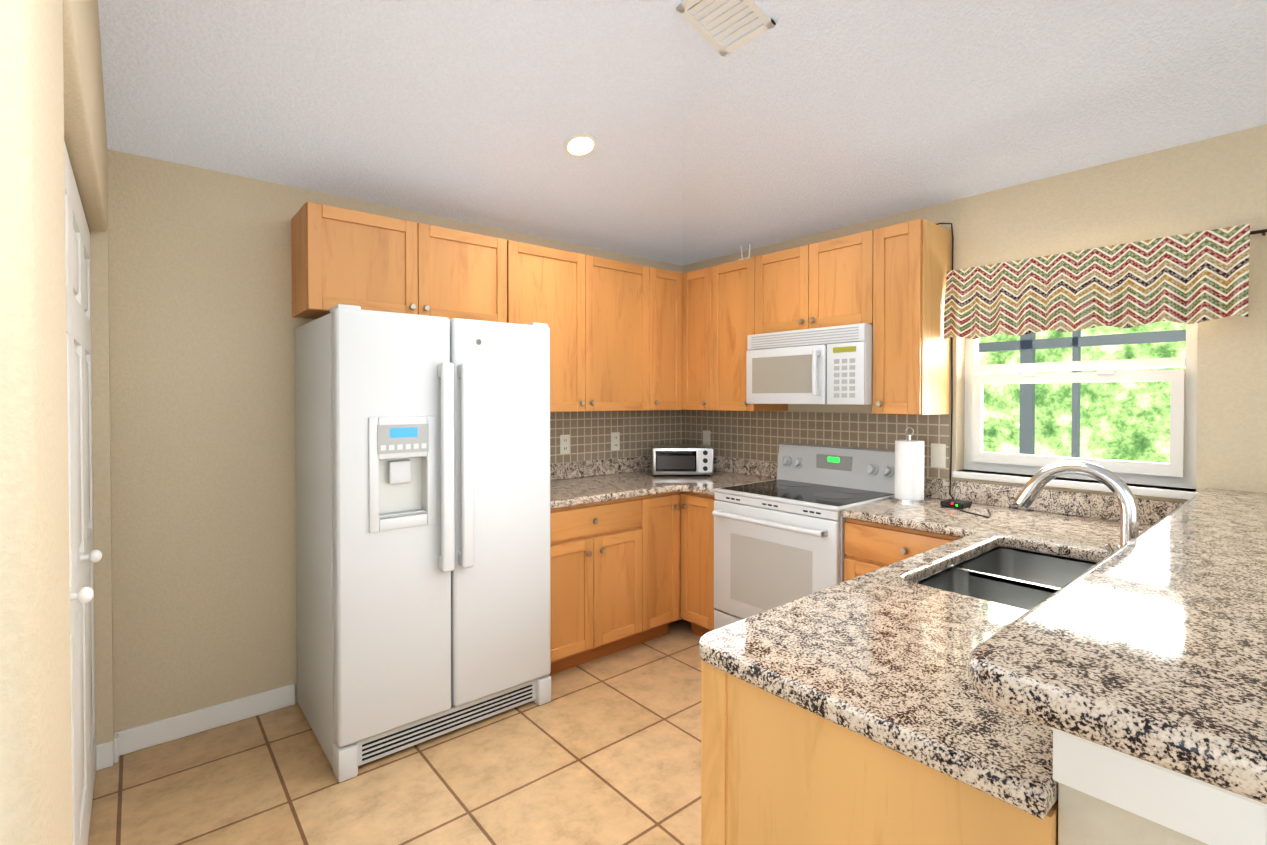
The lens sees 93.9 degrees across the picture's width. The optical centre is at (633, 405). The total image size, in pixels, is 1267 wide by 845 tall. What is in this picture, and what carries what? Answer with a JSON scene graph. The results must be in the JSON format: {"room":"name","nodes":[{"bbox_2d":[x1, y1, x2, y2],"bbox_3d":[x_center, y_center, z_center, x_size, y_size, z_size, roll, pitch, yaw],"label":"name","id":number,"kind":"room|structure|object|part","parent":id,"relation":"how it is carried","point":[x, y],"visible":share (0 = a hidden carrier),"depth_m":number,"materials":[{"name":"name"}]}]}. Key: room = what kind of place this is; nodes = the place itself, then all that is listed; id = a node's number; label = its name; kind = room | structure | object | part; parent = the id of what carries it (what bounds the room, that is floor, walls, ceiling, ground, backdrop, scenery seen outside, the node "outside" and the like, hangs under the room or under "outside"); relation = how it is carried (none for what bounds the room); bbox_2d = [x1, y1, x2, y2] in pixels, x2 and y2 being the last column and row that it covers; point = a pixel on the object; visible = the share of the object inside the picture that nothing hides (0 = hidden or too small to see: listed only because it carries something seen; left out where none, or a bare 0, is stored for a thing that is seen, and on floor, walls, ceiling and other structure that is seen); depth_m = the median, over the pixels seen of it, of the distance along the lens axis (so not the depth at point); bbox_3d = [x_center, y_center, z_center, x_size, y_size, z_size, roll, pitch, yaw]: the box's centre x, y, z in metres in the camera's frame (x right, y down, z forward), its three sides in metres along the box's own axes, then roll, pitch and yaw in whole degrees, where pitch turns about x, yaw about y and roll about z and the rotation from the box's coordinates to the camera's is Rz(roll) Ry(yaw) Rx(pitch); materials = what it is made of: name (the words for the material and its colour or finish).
{"room":"kitchen","nodes":[
{"label":"kitchen","id":0,"kind":"room"},
{"bbox_2d":[0,0,113,844],"bbox_3d":[-1.373,-0.401,1.409,0.125,3.600,2.270,-1,1,-40],"label":"wall","id":1,"kind":"structure","parent":0,"point":[51,90],"depth_m":0.65,"materials":[{"name":"paint"}]},
{"bbox_2d":[64,142,101,844],"bbox_3d":[-1.465,0.374,1.557,0.082,2.030,1.796,-1,1,-40],"label":"pantry doors","id":2,"kind":"structure","parent":1,"relation":"in","point":[84,556],"depth_m":1.75,"materials":[{"name":"white paint"}]},
{"bbox_2d":[88,619,700,844],"bbox_3d":[-0.018,1.440,0.121,6.660,0.050,6.620,-1,1,-40],"label":"floor","id":3,"kind":"structure","parent":0,"point":[605,750],"depth_m":2.20,"materials":[{"name":"tile"}]},
{"bbox_2d":[295,304,550,781],"bbox_3d":[-0.945,0.502,2.708,0.918,1.762,0.790,-1,1,-40],"label":"fridge","id":4,"kind":"object","parent":3,"relation":"on","point":[423,525],"visible":1,"depth_m":2.38,"materials":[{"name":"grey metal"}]},
{"bbox_3d":[-0.939,0.450,2.326,0.436,1.625,0.076,-1,1,-40],"label":"door","id":5,"kind":"part","parent":4,"relation":"part of","materials":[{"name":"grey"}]},
{"bbox_2d":[549,495,652,675],"bbox_3d":[-0.383,0.939,3.334,0.727,0.872,0.617,-1,1,-40],"label":"base cabinet","id":6,"kind":"object","parent":3,"relation":"on","point":[615,574],"depth_m":3.12,"materials":[{"name":"brown wood"}]},
{"bbox_2d":[653,492,682,638],"bbox_3d":[-0.059,0.935,3.606,0.346,0.872,0.617,-1,1,-40],"label":"base cabinet","id":7,"kind":"object","parent":3,"relation":"on","point":[666,506],"depth_m":3.43,"materials":[{"name":"brown wood"}]},
{"bbox_2d":[550,470,776,508],"bbox_3d":[0.039,0.478,3.502,1.597,0.040,0.895,-1,1,-40],"label":"countertop","id":8,"kind":"structure","parent":7,"relation":"on","point":[582,490],"depth_m":3.41,"materials":[{"name":"stone"}]},
{"bbox_2d":[651,445,713,476],"bbox_3d":[0.316,0.360,3.887,0.390,0.185,0.305,0,1,0],"label":"toaster oven","id":9,"kind":"object","parent":8,"relation":"on","point":[681,459],"visible":1,"depth_m":3.77,"materials":[{"name":"silver metal"}]},
{"bbox_2d":[680,492,715,636],"bbox_3d":[0.608,0.936,3.594,0.617,0.872,0.294,-1,1,-40],"label":"base cabinet","id":10,"kind":"object","parent":3,"relation":"on","point":[697,608],"depth_m":3.41,"materials":[{"name":"brown wood"}]},
{"bbox_2d":[712,442,894,629],"bbox_3d":[0.908,0.805,3.154,0.721,1.145,0.758,-1,1,-40],"label":"stove","id":11,"kind":"object","parent":3,"relation":"on","point":[779,541],"visible":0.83,"depth_m":3.06,"materials":[{"name":"grey metal"}]},
{"bbox_2d":[701,566,1057,844],"bbox_3d":[0.934,0.961,1.504,1.555,0.873,0.616,-1,1,-40],"label":"base cabinet","id":12,"kind":"object","parent":3,"relation":"on","point":[775,770],"visible":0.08,"depth_m":1.03,"materials":[{"name":"brown wood"}]},
{"bbox_2d":[699,460,1151,819],"bbox_3d":[0.976,0.433,1.919,2.202,0.559,1.206,-1,1,-40],"label":"countertop","id":13,"kind":"structure","parent":12,"relation":"on","point":[880,655],"depth_m":1.25,"materials":[{"name":"stone"}]},
{"bbox_2d":[890,427,927,502],"bbox_3d":[1.359,0.284,2.912,0.170,0.361,0.170,-1,1,-40],"label":"paper towel","id":14,"kind":"object","parent":13,"relation":"on","point":[909,470],"visible":1,"depth_m":2.86,"materials":[{"name":"white paper"}]},
{"bbox_2d":[940,499,970,508],"bbox_3d":[1.491,0.454,2.738,0.104,0.025,0.100,-1,1,-40],"label":"box","id":15,"kind":"object","parent":13,"relation":"on","point":[960,504],"visible":0.98,"depth_m":2.71,"materials":[{"name":"black plastic"}]},
{"bbox_2d":[936,223,990,517],"bbox_3d":[1.485,-0.212,2.732,0.355,1.357,0.414,-1,1,-40],"label":"power cord","id":16,"kind":"object","parent":13,"relation":"on","point":[952,396],"visible":0.71,"depth_m":2.90,"materials":[{"name":"black plastic"}]},
{"bbox_2d":[916,547,1096,609],"bbox_3d":[1.166,0.618,1.748,0.860,0.194,0.480,-1,1,-40],"label":"sink","id":17,"kind":"object","parent":13,"relation":"in","point":[1019,577],"depth_m":1.96,"materials":[{"name":"silver metal"}]},
{"bbox_2d":[1015,460,1138,553],"bbox_3d":[1.231,0.319,1.659,0.139,0.324,0.304,-1,1,-40],"label":"faucet","id":18,"kind":"object","parent":13,"relation":"on","point":[1129,515],"depth_m":1.63,"materials":[{"name":"silver metal"}]},
{"bbox_2d":[844,518,959,581],"bbox_3d":[1.376,0.947,2.681,0.617,0.872,0.566,-1,1,-40],"label":"base cabinet","id":19,"kind":"object","parent":3,"relation":"on","point":[869,547],"depth_m":2.57,"materials":[{"name":"brown wood"}]},
{"bbox_2d":[1058,782,1207,844],"bbox_3d":[1.436,0.884,1.413,2.158,1.029,0.166,-1,1,-40],"label":"wall","id":20,"kind":"structure","parent":3,"relation":"on","point":[1085,819],"depth_m":0.74,"materials":[{"name":"beige paint"}]},
{"bbox_2d":[968,488,1266,803],"bbox_3d":[1.434,0.344,1.319,2.280,0.048,0.473,-1,1,-40],"label":"bar","id":21,"kind":"object","parent":20,"relation":"on","point":[1149,644],"visible":1,"depth_m":0.79,"materials":[{"name":"stone"}]},
{"bbox_2d":[1051,727,1266,844],"bbox_3d":[1.433,0.422,1.381,2.196,0.104,0.200,-1,1,-40],"label":"trim","id":22,"kind":"structure","parent":20,"relation":"attached to","point":[1204,812],"depth_m":0.68,"materials":[{"name":"white paint"}]},
{"bbox_2d":[107,149,682,732],"bbox_3d":[-2.004,-0.414,2.459,6.660,3.600,0.150,-1,1,-40],"label":"wall","id":23,"kind":"structure","parent":0,"point":[203,323],"depth_m":2.51,"materials":[{"name":"paint"}]},
{"bbox_2d":[96,684,294,770],"bbox_3d":[-1.807,1.338,2.494,0.680,0.095,0.082,-1,1,-40],"label":"baseboard","id":24,"kind":"structure","parent":23,"relation":"attached to","point":[134,739],"depth_m":2.48,"materials":[{"name":"white paint"}]},
{"bbox_2d":[291,202,510,322],"bbox_3d":[-1.112,-0.634,2.891,0.926,0.450,0.327,-1,1,-40],"label":"upper cabinet","id":25,"kind":"object","parent":23,"relation":"attached to","point":[368,261],"depth_m":2.70,"materials":[{"name":"brown wood"}]},
{"bbox_2d":[560,435,569,453],"bbox_3d":[-0.426,0.241,3.682,0.072,0.120,0.007,-1,1,-40],"label":"electrical outlet plate","id":26,"kind":"object","parent":23,"relation":"attached to","point":[564,439],"depth_m":3.68,"materials":[{"name":"white plastic"}]},
{"bbox_2d":[511,240,658,411],"bbox_3d":[-0.358,-0.417,3.528,1.036,0.900,0.327,-1,1,-40],"label":"upper cabinet","id":27,"kind":"object","parent":23,"relation":"attached to","point":[615,326],"depth_m":3.42,"materials":[{"name":"brown wood"}]},
{"bbox_2d":[611,432,619,450],"bbox_3d":[-0.120,0.238,3.939,0.072,0.120,0.007,-1,1,-40],"label":"electrical outlet plate","id":28,"kind":"object","parent":23,"relation":"attached to","point":[615,436],"depth_m":3.94,"materials":[{"name":"white plastic"}]},
{"bbox_2d":[550,410,681,480],"bbox_3d":[-0.256,0.242,3.821,1.560,0.425,0.023,-1,1,-40],"label":"tile backsplash","id":29,"kind":"structure","parent":23,"relation":"attached to","point":[591,454],"depth_m":3.89,"materials":[{"name":"tile"}]},
{"bbox_2d":[659,269,681,409],"bbox_3d":[0.085,-0.422,3.901,0.347,0.900,0.327,-1,1,-40],"label":"upper cabinet","id":30,"kind":"object","parent":23,"relation":"attached to","point":[670,282],"depth_m":3.83,"materials":[{"name":"brown wood"}]},
{"bbox_2d":[98,0,1266,265],"bbox_3d":[-0.036,-1.503,-0.127,6.360,1.060,6.320,-1,1,-40],"label":"ceiling","id":31,"kind":"structure","parent":0,"point":[802,118],"depth_m":2.33,"materials":[{"name":"paint"}]},
{"bbox_2d":[563,133,597,156],"bbox_3d":[-0.252,-1.237,2.811,0.164,0.054,0.159,-1,1,-40],"label":"recessed light","id":32,"kind":"object","parent":31,"relation":"in","point":[581,145],"visible":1,"depth_m":2.80,"materials":[{"name":"white paint"}]},
{"bbox_2d":[676,0,775,55],"bbox_3d":[0.336,-1.432,2.158,0.262,0.110,0.250,-1,1,-40],"label":"ceiling vent","id":33,"kind":"object","parent":31,"relation":"in","point":[706,33],"visible":1,"depth_m":2.17,"materials":[{"name":"white metal"}]},
{"bbox_2d":[683,124,1266,502],"bbox_3d":[2.417,-0.409,2.050,0.180,3.600,6.470,-1,1,-40],"label":"wall","id":34,"kind":"structure","parent":0,"point":[1216,182],"depth_m":2.30,"materials":[{"name":"paint"}]},
{"bbox_2d":[682,269,701,409],"bbox_3d":[0.541,-0.421,3.880,0.327,0.900,0.322,-1,1,-40],"label":"upper cabinet","id":35,"kind":"object","parent":34,"relation":"attached to","point":[692,280],"depth_m":3.83,"materials":[{"name":"brown wood"}]},
{"bbox_2d":[703,430,709,445],"bbox_3d":[0.514,0.235,4.161,0.007,0.120,0.072,-1,1,-40],"label":"electrical outlet plate","id":36,"kind":"object","parent":34,"relation":"attached to","point":[706,434],"depth_m":4.16,"materials":[{"name":"white plastic"}]},
{"bbox_2d":[702,255,787,410],"bbox_3d":[0.718,-0.419,3.670,0.327,0.900,0.453,-1,1,-40],"label":"upper cabinet","id":37,"kind":"object","parent":34,"relation":"attached to","point":[731,291],"depth_m":3.59,"materials":[{"name":"brown wood"}]},
{"bbox_2d":[738,244,749,259],"bbox_3d":[0.692,-0.929,3.643,0.060,0.120,0.080,-1,1,-40],"label":"wifi extender","id":38,"kind":"object","parent":37,"relation":"on","point":[742,254],"visible":0.33,"depth_m":3.63,"materials":[{"name":"white paint"}]},
{"bbox_2d":[762,230,873,333],"bbox_3d":[1.059,-0.635,3.263,0.327,0.458,0.720,-1,1,-40],"label":"upper cabinet","id":39,"kind":"object","parent":34,"relation":"attached to","point":[827,283],"depth_m":3.11,"materials":[{"name":"brown wood"}]},
{"bbox_2d":[746,323,872,404],"bbox_3d":[1.007,-0.205,3.225,0.460,0.394,0.714,-1,1,-40],"label":"microwave","id":40,"kind":"object","parent":39,"relation":"attached to","point":[832,365],"visible":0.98,"depth_m":3.06,"materials":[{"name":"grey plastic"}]},
{"bbox_2d":[872,219,950,414],"bbox_3d":[1.347,-0.410,2.922,0.327,0.900,0.289,-1,1,-40],"label":"upper cabinet","id":41,"kind":"object","parent":34,"relation":"attached to","point":[888,283],"depth_m":2.80,"materials":[{"name":"brown wood"}]},
{"bbox_2d":[682,410,1183,524],"bbox_3d":[1.254,0.248,3.280,0.020,0.425,2.795,-1,1,-40],"label":"backsplash","id":42,"kind":"structure","parent":34,"relation":"attached to","point":[745,442],"depth_m":3.28,"materials":[{"name":"tile"}]},
{"bbox_2d":[931,443,945,467],"bbox_3d":[1.526,0.250,2.961,0.005,0.120,0.072,-1,1,-40],"label":"electrical outlet plate","id":43,"kind":"object","parent":34,"relation":"attached to","point":[938,455],"depth_m":2.96,"materials":[{"name":"white plastic"}]},
{"bbox_2d":[952,323,1199,499],"bbox_3d":[1.914,-0.131,2.608,0.175,0.970,0.888,-1,1,-40],"label":"window","id":44,"kind":"structure","parent":34,"relation":"in","point":[1179,470],"depth_m":2.51,"materials":[{"name":"white paint"}]},
{"bbox_2d":[944,224,1266,338],"bbox_3d":[1.894,-0.475,2.430,0.127,0.338,1.153,-1,1,-40],"label":"valance curtain","id":45,"kind":"object","parent":34,"relation":"attached to","point":[1196,277],"visible":1,"depth_m":2.36,"materials":[{"name":"multicoloured fabric"}]},
{"bbox_3d":[1.912,-0.614,2.443,0.079,0.032,1.153,-1,1,-40],"label":"valance rod","id":46,"kind":"part","parent":45,"relation":"part of","materials":[{"name":"brown metal"}]},
{"label":"outside","id":47,"kind":"structure","parent":0,"visible":0},
{"bbox_2d":[979,321,1185,462],"bbox_3d":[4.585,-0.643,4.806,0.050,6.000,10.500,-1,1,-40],"label":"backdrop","id":48,"kind":"structure","parent":47,"point":[1128,421],"depth_m":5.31,"materials":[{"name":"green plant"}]},
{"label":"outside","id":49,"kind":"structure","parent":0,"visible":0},
{"bbox_2d":[979,330,1185,457],"bbox_3d":[2.507,-0.133,4.043,0.080,3.000,5.000,-1,1,-40],"label":"cage","id":50,"kind":"object","parent":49,"point":[1026,345],"visible":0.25,"depth_m":3.75,"materials":[{"name":"grey metal"}]}
]}

